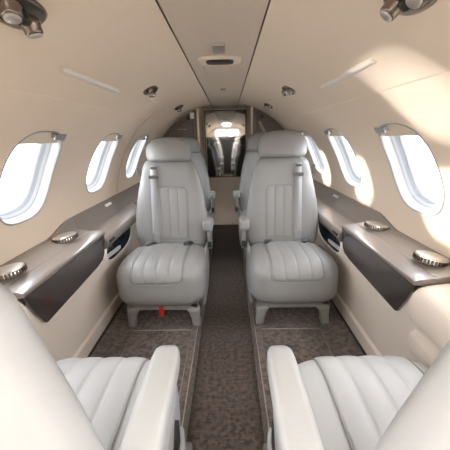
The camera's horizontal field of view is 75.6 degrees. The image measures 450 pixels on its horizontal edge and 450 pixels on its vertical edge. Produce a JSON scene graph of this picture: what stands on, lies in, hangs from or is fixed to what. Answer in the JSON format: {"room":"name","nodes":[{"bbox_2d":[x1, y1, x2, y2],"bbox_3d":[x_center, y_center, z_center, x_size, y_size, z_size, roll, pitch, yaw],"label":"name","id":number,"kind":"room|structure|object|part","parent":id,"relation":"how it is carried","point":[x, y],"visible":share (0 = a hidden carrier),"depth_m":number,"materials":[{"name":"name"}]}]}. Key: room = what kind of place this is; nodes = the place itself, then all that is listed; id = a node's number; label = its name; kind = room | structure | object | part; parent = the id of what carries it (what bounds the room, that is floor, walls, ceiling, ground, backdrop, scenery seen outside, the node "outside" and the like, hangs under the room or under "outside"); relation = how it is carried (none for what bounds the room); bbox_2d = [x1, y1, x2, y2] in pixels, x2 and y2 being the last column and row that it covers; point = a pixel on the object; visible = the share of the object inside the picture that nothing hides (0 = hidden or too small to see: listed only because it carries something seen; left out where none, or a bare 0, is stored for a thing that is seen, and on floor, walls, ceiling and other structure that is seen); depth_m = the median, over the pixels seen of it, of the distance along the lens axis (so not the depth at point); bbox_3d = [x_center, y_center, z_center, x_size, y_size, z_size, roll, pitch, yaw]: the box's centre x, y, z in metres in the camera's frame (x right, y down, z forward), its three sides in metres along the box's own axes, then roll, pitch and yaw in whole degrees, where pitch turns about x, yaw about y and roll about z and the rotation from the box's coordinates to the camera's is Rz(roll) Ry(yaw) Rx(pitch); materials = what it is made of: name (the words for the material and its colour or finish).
{"room":"aircraft cabin","nodes":[
{"label":"aircraft cabin","id":0,"kind":"room"},
{"bbox_2d":[0,87,170,360],"bbox_3d":[-0.731,0.288,0.800,0.313,1.276,5.150,-1,17,1],"label":"wall","id":1,"kind":"structure","parent":0,"point":[22,114],"depth_m":1.42,"materials":[{"name":"beige plastic"}]},
{"bbox_2d":[0,131,66,225],"bbox_3d":[-0.810,-0.201,1.181,0.258,0.393,0.335,-1,17,1],"label":"window","id":2,"kind":"structure","parent":1,"relation":"in","point":[33,197],"depth_m":1.30,"materials":[{"name":"grey plastic"}]},
{"bbox_2d":[20,132,56,143],"bbox_3d":[-0.725,-0.345,1.136,0.042,0.052,0.316,-1,17,1],"label":"blind","id":3,"kind":"object","parent":2,"relation":"attached to","point":[42,137],"depth_m":1.14,"materials":[{"name":"beige plastic"}]},
{"bbox_2d":[0,182,139,322],"bbox_3d":[-0.763,-0.051,2.119,0.217,0.268,2.350,-1,17,1],"label":"ledge","id":4,"kind":"object","parent":1,"relation":"attached to","point":[46,275],"visible":0.86,"depth_m":1.34,"materials":[{"name":"beige wood"}]},
{"bbox_3d":[-0.693,0.235,1.329,0.033,0.176,0.672,-1,17,1],"label":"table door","id":5,"kind":"part","parent":4,"relation":"part of","materials":[{"name":"brown wood"}]},
{"bbox_3d":[-0.828,-0.174,2.297,0.078,0.134,1.940,-1,17,1],"label":"splash panel","id":6,"kind":"part","parent":4,"relation":"part of","materials":[{"name":"beige wood"}]},
{"bbox_2d":[93,201,136,248],"bbox_3d":[-0.726,-0.141,2.442,0.140,0.073,1.680,-1,17,1],"label":"shelf","id":7,"kind":"object","parent":4,"relation":"attached to","point":[113,228],"depth_m":1.93,"materials":[{"name":"beige wood"}]},
{"bbox_2d":[72,292,122,357],"bbox_3d":[-0.740,0.821,0.962,0.028,0.102,5.150,-1,17,1],"label":"baseboard","id":8,"kind":"structure","parent":1,"relation":"attached to","point":[85,348],"depth_m":1.65,"materials":[{"name":"beige plastic"}]},
{"bbox_2d":[86,133,121,192],"bbox_3d":[-0.803,-0.405,1.850,0.258,0.393,0.335,-1,17,1],"label":"window","id":9,"kind":"structure","parent":1,"relation":"in","point":[109,145],"depth_m":1.98,"materials":[{"name":"grey plastic"}]},
{"bbox_2d":[103,134,115,140],"bbox_3d":[-0.718,-0.549,1.806,0.042,0.052,0.316,-1,17,1],"label":"blind","id":10,"kind":"object","parent":9,"relation":"attached to","point":[111,137],"depth_m":1.81,"materials":[{"name":"beige plastic"}]},
{"bbox_2d":[87,302,123,357],"bbox_3d":[-0.727,0.868,0.977,0.012,0.004,5.150,-1,17,1],"label":"trim","id":11,"kind":"structure","parent":1,"relation":"attached to","point":[122,303],"depth_m":1.73,"materials":[{"name":"black"}]},
{"bbox_2d":[107,245,120,258],"bbox_3d":[-0.720,0.171,1.873,0.015,0.044,0.230,-1,17,0],"label":"booklet","id":12,"kind":"object","parent":1,"relation":"in","point":[117,248],"visible":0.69,"depth_m":1.85,"materials":[{"name":"white paper"}]},
{"bbox_2d":[125,134,148,177],"bbox_3d":[-0.796,-0.608,2.520,0.258,0.393,0.335,-1,17,1],"label":"window","id":13,"kind":"structure","parent":1,"relation":"in","point":[133,159],"depth_m":2.65,"materials":[{"name":"grey plastic"}]},
{"bbox_2d":[117,101,170,186],"bbox_3d":[-0.626,-0.582,2.202,0.481,0.660,0.006,-1,17,1],"label":"trim","id":14,"kind":"structure","parent":1,"relation":"attached to","point":[169,101],"depth_m":2.19,"materials":[{"name":"beige plastic"}]},
{"bbox_2d":[120,251,209,426],"bbox_3d":[-0.365,0.862,0.971,0.389,0.006,5.150,-1,17,1],"label":"trim","id":15,"kind":"structure","parent":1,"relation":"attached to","point":[209,251],"depth_m":1.53,"materials":[{"name":"grey metal"}]},
{"bbox_2d":[162,109,197,140],"bbox_3d":[-0.571,-0.728,3.154,0.563,0.986,0.050,-1,17,1],"label":"upper cabinet","id":16,"kind":"object","parent":1,"relation":"attached to","point":[186,126],"visible":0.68,"depth_m":3.06,"materials":[{"name":"brown wood"}]},
{"bbox_3d":[-0.567,-0.720,3.157,0.475,0.868,0.008,-1,17,1],"label":"door","id":17,"kind":"part","parent":16,"relation":"part of","materials":[{"name":"brown wood"}]},
{"bbox_2d":[198,107,204,159],"bbox_3d":[-0.273,-0.650,3.532,0.020,1.505,0.569,-1,17,1],"label":"door frame","id":18,"kind":"structure","parent":0,"point":[201,130],"depth_m":3.38,"materials":[{"name":"brown wood"}]},
{"bbox_2d":[203,108,246,224],"bbox_3d":[0.015,-0.735,3.782,0.620,1.550,0.085,-1,17,1],"label":"door","id":19,"kind":"structure","parent":18,"relation":"in","point":[225,129],"depth_m":3.69,"materials":[{"name":"beige mirror"}]},
{"bbox_2d":[204,109,245,176],"bbox_3d":[0.008,-1.014,3.658,0.520,0.815,0.010,-1,17,1],"label":"mirror","id":20,"kind":"object","parent":19,"relation":"attached to","point":[224,129],"depth_m":3.65,"materials":[{"name":"clear mirror"}]},
{"bbox_2d":[162,102,285,142],"bbox_3d":[0.009,-0.584,3.233,1.760,1.540,0.033,-1,17,1],"label":"wall","id":21,"kind":"structure","parent":0,"point":[197,109],"depth_m":3.06,"materials":[{"name":"brown wood"}]},
{"bbox_2d":[0,0,449,123],"bbox_3d":[-0.026,-0.516,0.863,1.134,0.211,5.750,-1,17,1],"label":"ceiling","id":22,"kind":"structure","parent":0,"point":[131,47],"depth_m":0.90,"materials":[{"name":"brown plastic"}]},
{"bbox_2d":[0,0,46,38],"bbox_3d":[-0.416,-0.426,0.591,0.077,0.059,0.132,-1,17,2],"label":"cluster","id":23,"kind":"object","parent":22,"relation":"attached to","point":[28,16],"visible":1,"depth_m":0.59,"materials":[{"name":"silver metal"}]},
{"bbox_2d":[20,11,31,25],"bbox_3d":[-0.411,-0.422,0.592,0.024,0.022,0.024,-27,15,8],"label":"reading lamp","id":24,"kind":"object","parent":23,"relation":"attached to","point":[27,15],"depth_m":0.59,"materials":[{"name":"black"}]},
{"bbox_2d":[59,66,119,92],"bbox_3d":[-0.492,-0.542,1.102,0.024,0.019,0.485,-1,17,1],"label":"recessed light","id":25,"kind":"object","parent":22,"relation":"in","point":[63,69],"visible":1,"depth_m":1.02,"materials":[{"name":"white plastic"}]},
{"bbox_2d":[143,86,157,98],"bbox_3d":[-0.406,-0.729,1.591,0.077,0.059,0.132,-1,17,2],"label":"cluster","id":26,"kind":"object","parent":22,"relation":"attached to","point":[150,91],"visible":1,"depth_m":1.55,"materials":[{"name":"silver metal"}]},
{"bbox_3d":[-0.406,-0.736,1.589,0.084,0.011,0.132,-27,15,8],"label":"mounting plate","id":27,"kind":"part","parent":26,"relation":"part of","materials":[{"name":"silver metal"}]},
{"bbox_2d":[174,105,182,111],"bbox_3d":[-0.396,-1.005,2.500,0.077,0.059,0.132,-1,17,2],"label":"cluster","id":28,"kind":"object","parent":22,"relation":"attached to","point":[178,108],"visible":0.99,"depth_m":2.45,"materials":[{"name":"silver metal"}]},
{"bbox_2d":[197,43,241,90],"bbox_3d":[-0.021,-0.829,1.600,0.200,0.011,1.093,-1,17,1],"label":"ceiling vent","id":29,"kind":"object","parent":22,"relation":"attached to","point":[218,48],"visible":0.99,"depth_m":1.27,"materials":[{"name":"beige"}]},
{"bbox_3d":[-0.025,-0.686,1.130,0.046,0.010,0.110,-1,17,1],"label":"emblem plate","id":30,"kind":"part","parent":29,"relation":"part of","materials":[{"name":"beige plastic"}]},
{"bbox_2d":[264,103,272,109],"bbox_3d":[0.377,-1.032,2.526,0.077,0.056,0.132,-1,17,-1],"label":"cluster","id":31,"kind":"object","parent":22,"relation":"attached to","point":[267,106],"visible":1,"depth_m":2.48,"materials":[{"name":"silver metal"}]},
{"bbox_2d":[281,86,295,96],"bbox_3d":[0.369,-0.776,1.684,0.077,0.056,0.132,-1,17,-1],"label":"cluster","id":32,"kind":"object","parent":22,"relation":"attached to","point":[286,90],"visible":1,"depth_m":1.64,"materials":[{"name":"silver metal"}]},
{"bbox_3d":[0.368,-0.781,1.682,0.084,0.011,0.132,25,16,-7],"label":"mounting plate","id":33,"kind":"part","parent":32,"relation":"part of","materials":[{"name":"silver metal"}]},
{"bbox_2d":[320,58,376,88],"bbox_3d":[0.445,-0.561,1.097,0.024,0.019,0.505,-1,17,1],"label":"recessed light","id":34,"kind":"object","parent":22,"relation":"in","point":[367,63],"visible":1,"depth_m":1.01,"materials":[{"name":"white plastic"}]},
{"bbox_2d":[380,0,436,21],"bbox_3d":[0.357,-0.435,0.559,0.077,0.056,0.132,-1,17,-1],"label":"cluster","id":35,"kind":"object","parent":22,"relation":"attached to","point":[391,9],"visible":1,"depth_m":0.58,"materials":[{"name":"silver metal"}]},
{"bbox_2d":[399,0,410,11],"bbox_3d":[0.352,-0.430,0.561,0.024,0.022,0.024,25,16,-7],"label":"reading lamp","id":36,"kind":"object","parent":35,"relation":"attached to","point":[403,7],"depth_m":0.56,"materials":[{"name":"black"}]},
{"bbox_3d":[0.357,-0.440,0.558,0.084,0.011,0.132,25,16,-7],"label":"mounting plate","id":37,"kind":"part","parent":35,"relation":"part of","materials":[{"name":"silver metal"}]},
{"bbox_2d":[202,104,247,108],"bbox_3d":[-0.003,-1.384,3.316,0.640,0.038,0.650,-1,17,1],"label":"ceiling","id":38,"kind":"structure","parent":0,"point":[209,105],"depth_m":3.37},
{"bbox_2d":[87,224,365,449],"bbox_3d":[0.003,0.786,1.284,1.520,0.050,5.800,-1,17,1],"label":"floor","id":39,"kind":"structure","parent":0,"point":[225,409],"depth_m":1.62,"materials":[{"name":"brown carpet"}]},
{"bbox_2d":[0,283,191,449],"bbox_3d":[-0.385,0.382,0.657,0.577,1.104,0.635,-1,17,1],"label":"passenger seat","id":40,"kind":"object","parent":39,"relation":"on","point":[90,403],"visible":1,"depth_m":0.40,"materials":[{"name":"grey leather"}]},
{"bbox_3d":[-0.414,0.349,0.404,0.506,0.638,0.168,-1,17,1],"label":"backrest","id":41,"kind":"part","parent":40,"relation":"part of","materials":[{"name":"grey leather"}]},
{"bbox_2d":[112,360,179,449],"bbox_3d":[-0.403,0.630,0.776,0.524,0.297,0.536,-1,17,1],"label":"armrest","id":42,"kind":"object","parent":40,"relation":"on","point":[128,376],"depth_m":0.81,"materials":[{"name":"grey leather"}]},
{"bbox_3d":[-0.134,0.354,0.517,0.068,0.068,0.360,-1,17,1],"label":"armrest","id":43,"kind":"part","parent":40,"relation":"part of","materials":[{"name":"grey leather"}]},
{"bbox_3d":[-0.132,0.457,0.537,0.056,0.180,0.310,-1,17,1],"label":"panel","id":44,"kind":"part","parent":40,"relation":"part of","materials":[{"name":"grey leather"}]},
{"bbox_2d":[117,137,213,326],"bbox_3d":[-0.358,0.015,1.860,0.568,1.107,0.690,-1,17,1],"label":"passenger seat","id":45,"kind":"object","parent":39,"relation":"on","point":[169,270],"visible":1,"depth_m":1.93,"materials":[{"name":"grey leather"}]},
{"bbox_3d":[-0.547,0.557,1.779,0.098,0.125,0.056,-1,17,1],"label":"leg","id":46,"kind":"part","parent":45,"relation":"part of","materials":[{"name":"grey plastic"}]},
{"bbox_2d":[117,244,208,305],"bbox_3d":[-0.375,0.297,1.871,0.524,0.297,0.536,-1,17,1],"label":"seat cushion","id":47,"kind":"object","parent":45,"relation":"on","point":[151,274],"depth_m":1.64,"materials":[{"name":"grey leather"}]},
{"bbox_3d":[-0.372,0.427,1.918,0.430,0.065,0.385,-1,17,1],"label":"frame","id":48,"kind":"part","parent":45,"relation":"part of","materials":[{"name":"grey plastic"}]},
{"bbox_3d":[-0.380,-0.142,2.057,0.506,0.632,0.222,-1,17,1],"label":"backrest","id":49,"kind":"part","parent":45,"relation":"part of","materials":[{"name":"grey leather"}]},
{"bbox_3d":[-0.197,0.550,1.774,0.098,0.125,0.056,-1,17,1],"label":"leg","id":50,"kind":"part","parent":45,"relation":"part of","materials":[{"name":"grey plastic"}]},
{"bbox_3d":[-0.108,-0.007,1.844,0.068,0.077,0.160,-1,17,1],"label":"armrest","id":51,"kind":"part","parent":45,"relation":"part of","materials":[{"name":"grey leather"}]},
{"bbox_3d":[-0.105,0.064,2.001,0.028,0.180,0.130,-1,17,1],"label":"panel","id":52,"kind":"part","parent":45,"relation":"part of","materials":[{"name":"grey plastic"}]},
{"bbox_2d":[179,137,215,247],"bbox_3d":[-0.375,-0.270,2.798,0.568,1.107,0.690,-1,17,1],"label":"passenger seat","id":53,"kind":"object","parent":39,"relation":"on","point":[197,156],"visible":0.12,"depth_m":2.92,"materials":[{"name":"grey leather"}]},
{"bbox_3d":[-0.397,-0.426,2.995,0.506,0.632,0.222,-1,17,1],"label":"backrest","id":54,"kind":"part","parent":53,"relation":"part of","materials":[{"name":"grey leather"}]},
{"bbox_3d":[-0.126,-0.291,2.782,0.068,0.077,0.160,-1,17,1],"label":"armrest","id":55,"kind":"part","parent":53,"relation":"part of","materials":[{"name":"grey leather"}]},
{"bbox_3d":[-0.122,-0.220,2.939,0.028,0.180,0.130,-1,17,1],"label":"panel","id":56,"kind":"part","parent":53,"relation":"part of","materials":[{"name":"grey plastic"}]},
{"bbox_2d":[233,132,267,258],"bbox_3d":[0.366,-0.302,2.801,0.576,1.136,0.690,-1,17,1],"label":"passenger seat","id":57,"kind":"object","parent":39,"relation":"on","point":[251,157],"visible":0.18,"depth_m":2.93,"materials":[{"name":"grey leather"}]},
{"bbox_3d":[0.112,-0.301,2.797,0.068,0.077,0.160,-1,17,1],"label":"armrest","id":58,"kind":"part","parent":57,"relation":"part of","materials":[{"name":"grey leather"}]},
{"bbox_3d":[0.116,-0.230,2.955,0.028,0.180,0.130,-1,17,1],"label":"panel","id":59,"kind":"part","parent":57,"relation":"part of","materials":[{"name":"grey plastic"}]},
{"bbox_3d":[0.393,-0.446,3.002,0.506,0.632,0.222,-1,17,1],"label":"backrest","id":60,"kind":"part","parent":57,"relation":"part of","materials":[{"name":"grey leather"}]},
{"bbox_2d":[238,130,337,324],"bbox_3d":[0.376,-0.015,1.854,0.576,1.136,0.690,-1,17,1],"label":"passenger seat","id":61,"kind":"object","parent":39,"relation":"on","point":[285,267],"visible":1,"depth_m":1.93,"materials":[{"name":"grey leather"}]},
{"bbox_3d":[0.125,0.057,2.007,0.028,0.180,0.130,-1,17,1],"label":"panel","id":62,"kind":"part","parent":61,"relation":"part of","materials":[{"name":"grey plastic"}]},
{"bbox_3d":[0.121,-0.014,1.850,0.068,0.077,0.160,-1,17,1],"label":"armrest","id":63,"kind":"part","parent":61,"relation":"part of","materials":[{"name":"grey leather"}]},
{"bbox_2d":[239,209,249,243],"bbox_3d":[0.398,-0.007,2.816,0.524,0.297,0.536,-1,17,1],"label":"armrest","id":64,"kind":"object","parent":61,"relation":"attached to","point":[242,212],"depth_m":2.72,"materials":[{"name":"grey leather"}]},
{"bbox_3d":[0.235,0.540,1.776,0.098,0.125,0.056,-1,17,1],"label":"leg","id":65,"kind":"part","parent":61,"relation":"part of","materials":[{"name":"grey plastic"}]},
{"bbox_3d":[0.402,-0.158,2.054,0.506,0.632,0.222,-1,17,1],"label":"backrest","id":66,"kind":"part","parent":61,"relation":"part of","materials":[{"name":"grey leather"}]},
{"bbox_2d":[246,242,337,303],"bbox_3d":[0.407,0.281,1.868,0.524,0.297,0.536,-1,17,1],"label":"seat cushion","id":67,"kind":"object","parent":61,"relation":"on","point":[276,272],"depth_m":1.63,"materials":[{"name":"grey leather"}]},
{"bbox_3d":[0.410,0.410,1.915,0.430,0.065,0.385,-1,17,1],"label":"frame","id":68,"kind":"part","parent":61,"relation":"part of","materials":[{"name":"grey plastic"}]},
{"bbox_3d":[0.585,0.534,1.771,0.098,0.125,0.056,-1,17,1],"label":"leg","id":69,"kind":"part","parent":61,"relation":"part of","materials":[{"name":"grey plastic"}]},
{"bbox_2d":[263,340,449,449],"bbox_3d":[0.393,0.378,0.624,0.605,1.098,0.671,-1,17,1],"label":"passenger seat","id":70,"kind":"object","parent":39,"relation":"on","point":[367,402],"visible":1,"depth_m":0.66,"materials":[{"name":"grey leather"}]},
{"bbox_3d":[0.125,0.454,0.528,0.056,0.180,0.310,-1,17,1],"label":"panel","id":71,"kind":"part","parent":70,"relation":"part of","materials":[{"name":"grey leather"}]},
{"bbox_3d":[0.123,0.351,0.508,0.068,0.068,0.360,-1,17,1],"label":"armrest","id":72,"kind":"part","parent":70,"relation":"part of","materials":[{"name":"grey leather"}]},
{"bbox_2d":[298,360,429,449],"bbox_3d":[0.436,0.617,0.758,0.524,0.297,0.536,-1,17,1],"label":"seat cushion","id":73,"kind":"object","parent":70,"relation":"on","point":[353,403],"depth_m":0.78,"materials":[{"name":"grey leather"}]},
{"bbox_3d":[0.426,0.347,0.370,0.506,0.636,0.201,-1,17,1],"label":"backrest","id":74,"kind":"part","parent":70,"relation":"part of","materials":[{"name":"grey leather"}]},
{"bbox_2d":[247,106,250,151],"bbox_3d":[0.297,-0.660,3.523,0.020,1.505,0.569,-1,17,1],"label":"wall","id":75,"kind":"structure","parent":0,"point":[248,107],"depth_m":3.37,"materials":[{"name":"brown wood"}]},
{"bbox_2d":[279,72,449,365],"bbox_3d":[0.703,0.263,0.778,0.313,1.276,5.150,-1,17,1],"label":"wall","id":76,"kind":"structure","parent":0,"point":[418,332],"depth_m":1.27,"materials":[{"name":"beige plastic"}]},
{"bbox_2d":[253,108,284,133],"bbox_3d":[0.582,-0.750,3.142,0.563,0.986,0.039,-1,17,1],"label":"upper cabinet","id":77,"kind":"object","parent":76,"relation":"attached to","point":[262,122],"visible":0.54,"depth_m":3.04,"materials":[{"name":"brown wood"}]},
{"bbox_3d":[0.578,-0.739,3.139,0.475,0.868,0.008,-1,17,1],"label":"door","id":78,"kind":"part","parent":77,"relation":"part of","materials":[{"name":"brown wood"}]},
{"bbox_2d":[243,248,333,428],"bbox_3d":[0.362,0.850,0.960,0.389,0.006,5.150,-1,17,1],"label":"trim","id":79,"kind":"structure","parent":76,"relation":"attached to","point":[243,248],"depth_m":1.57,"materials":[{"name":"grey metal"}]},
{"bbox_2d":[300,131,323,173],"bbox_3d":[0.791,-0.644,2.524,0.258,0.393,0.335,-1,17,1],"label":"window","id":80,"kind":"structure","parent":76,"relation":"in","point":[315,154],"depth_m":2.66,"materials":[{"name":"grey plastic"}]},
{"bbox_2d":[328,239,339,250],"bbox_3d":[0.721,0.129,1.908,0.015,0.044,0.230,-1,17,1],"label":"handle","id":81,"kind":"object","parent":76,"relation":"in","point":[330,241],"visible":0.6,"depth_m":1.90,"materials":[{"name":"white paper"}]},
{"bbox_2d":[324,128,360,186],"bbox_3d":[0.784,-0.441,1.854,0.258,0.393,0.335,-1,17,1],"label":"window","id":82,"kind":"structure","parent":76,"relation":"in","point":[338,142],"depth_m":1.98,"materials":[{"name":"grey plastic"}]},
{"bbox_2d":[330,129,341,135],"bbox_3d":[0.692,-0.582,1.812,0.042,0.052,0.316,-1,17,1],"label":"blind","id":83,"kind":"object","parent":82,"relation":"attached to","point":[333,132],"depth_m":1.82,"materials":[{"name":"beige plastic"}]},
{"bbox_2d":[330,299,366,354],"bbox_3d":[0.725,0.843,0.954,0.012,0.004,5.150,-1,17,1],"label":"trim","id":84,"kind":"structure","parent":76,"relation":"attached to","point":[332,302],"depth_m":1.71,"materials":[{"name":"black metal"}]},
{"bbox_2d":[332,291,381,355],"bbox_3d":[0.736,0.795,0.939,0.028,0.102,5.150,-1,17,1],"label":"baseboard","id":85,"kind":"structure","parent":76,"relation":"attached to","point":[360,334],"depth_m":1.62,"materials":[{"name":"beige plastic"}]},
{"bbox_2d":[362,158,371,207],"bbox_3d":[0.811,-0.224,1.659,0.096,0.320,0.006,-1,17,1],"label":"trim","id":86,"kind":"structure","parent":76,"relation":"attached to","point":[362,158],"depth_m":1.65,"materials":[{"name":"beige plastic"}]},
{"bbox_2d":[313,179,449,310],"bbox_3d":[0.764,-0.085,2.119,0.217,0.268,2.300,-1,17,1],"label":"ledge","id":87,"kind":"object","parent":76,"relation":"attached to","point":[394,263],"visible":0.82,"depth_m":1.33,"materials":[{"name":"beige wood"}]},
{"bbox_2d":[316,198,352,241],"bbox_3d":[0.734,-0.174,2.443,0.140,0.073,1.630,-1,17,1],"label":"shelf","id":88,"kind":"object","parent":87,"relation":"attached to","point":[332,218],"depth_m":1.93,"materials":[{"name":"beige wood"}]},
{"bbox_3d":[0.830,-0.210,2.295,0.078,0.134,1.890,-1,17,1],"label":"splash panel","id":89,"kind":"part","parent":87,"relation":"part of","materials":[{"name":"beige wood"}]},
{"bbox_3d":[0.680,0.197,1.356,0.033,0.176,0.672,-1,17,1],"label":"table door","id":90,"kind":"part","parent":87,"relation":"part of","materials":[{"name":"brown wood"}]},
{"bbox_2d":[374,123,444,215],"bbox_3d":[0.777,-0.237,1.185,0.258,0.393,0.335,-1,17,1],"label":"window","id":91,"kind":"structure","parent":76,"relation":"in","point":[396,149],"depth_m":1.30,"materials":[{"name":"grey plastic"}]},
{"bbox_2d":[384,125,417,135],"bbox_3d":[0.685,-0.379,1.143,0.042,0.052,0.316,-1,17,1],"label":"blind","id":92,"kind":"object","parent":91,"relation":"attached to","point":[389,130],"depth_m":1.14,"materials":[{"name":"beige plastic"}]},
{"label":"outside","id":93,"kind":"structure","parent":0,"visible":0},
{"bbox_2d":[0,143,442,209],"bbox_3d":[0.021,2.368,0.719,160.000,0.050,160.000,-1,17,1],"label":"sky","id":94,"kind":"structure","parent":93,"point":[14,177],"depth_m":20.18,"materials":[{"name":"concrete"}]}
]}

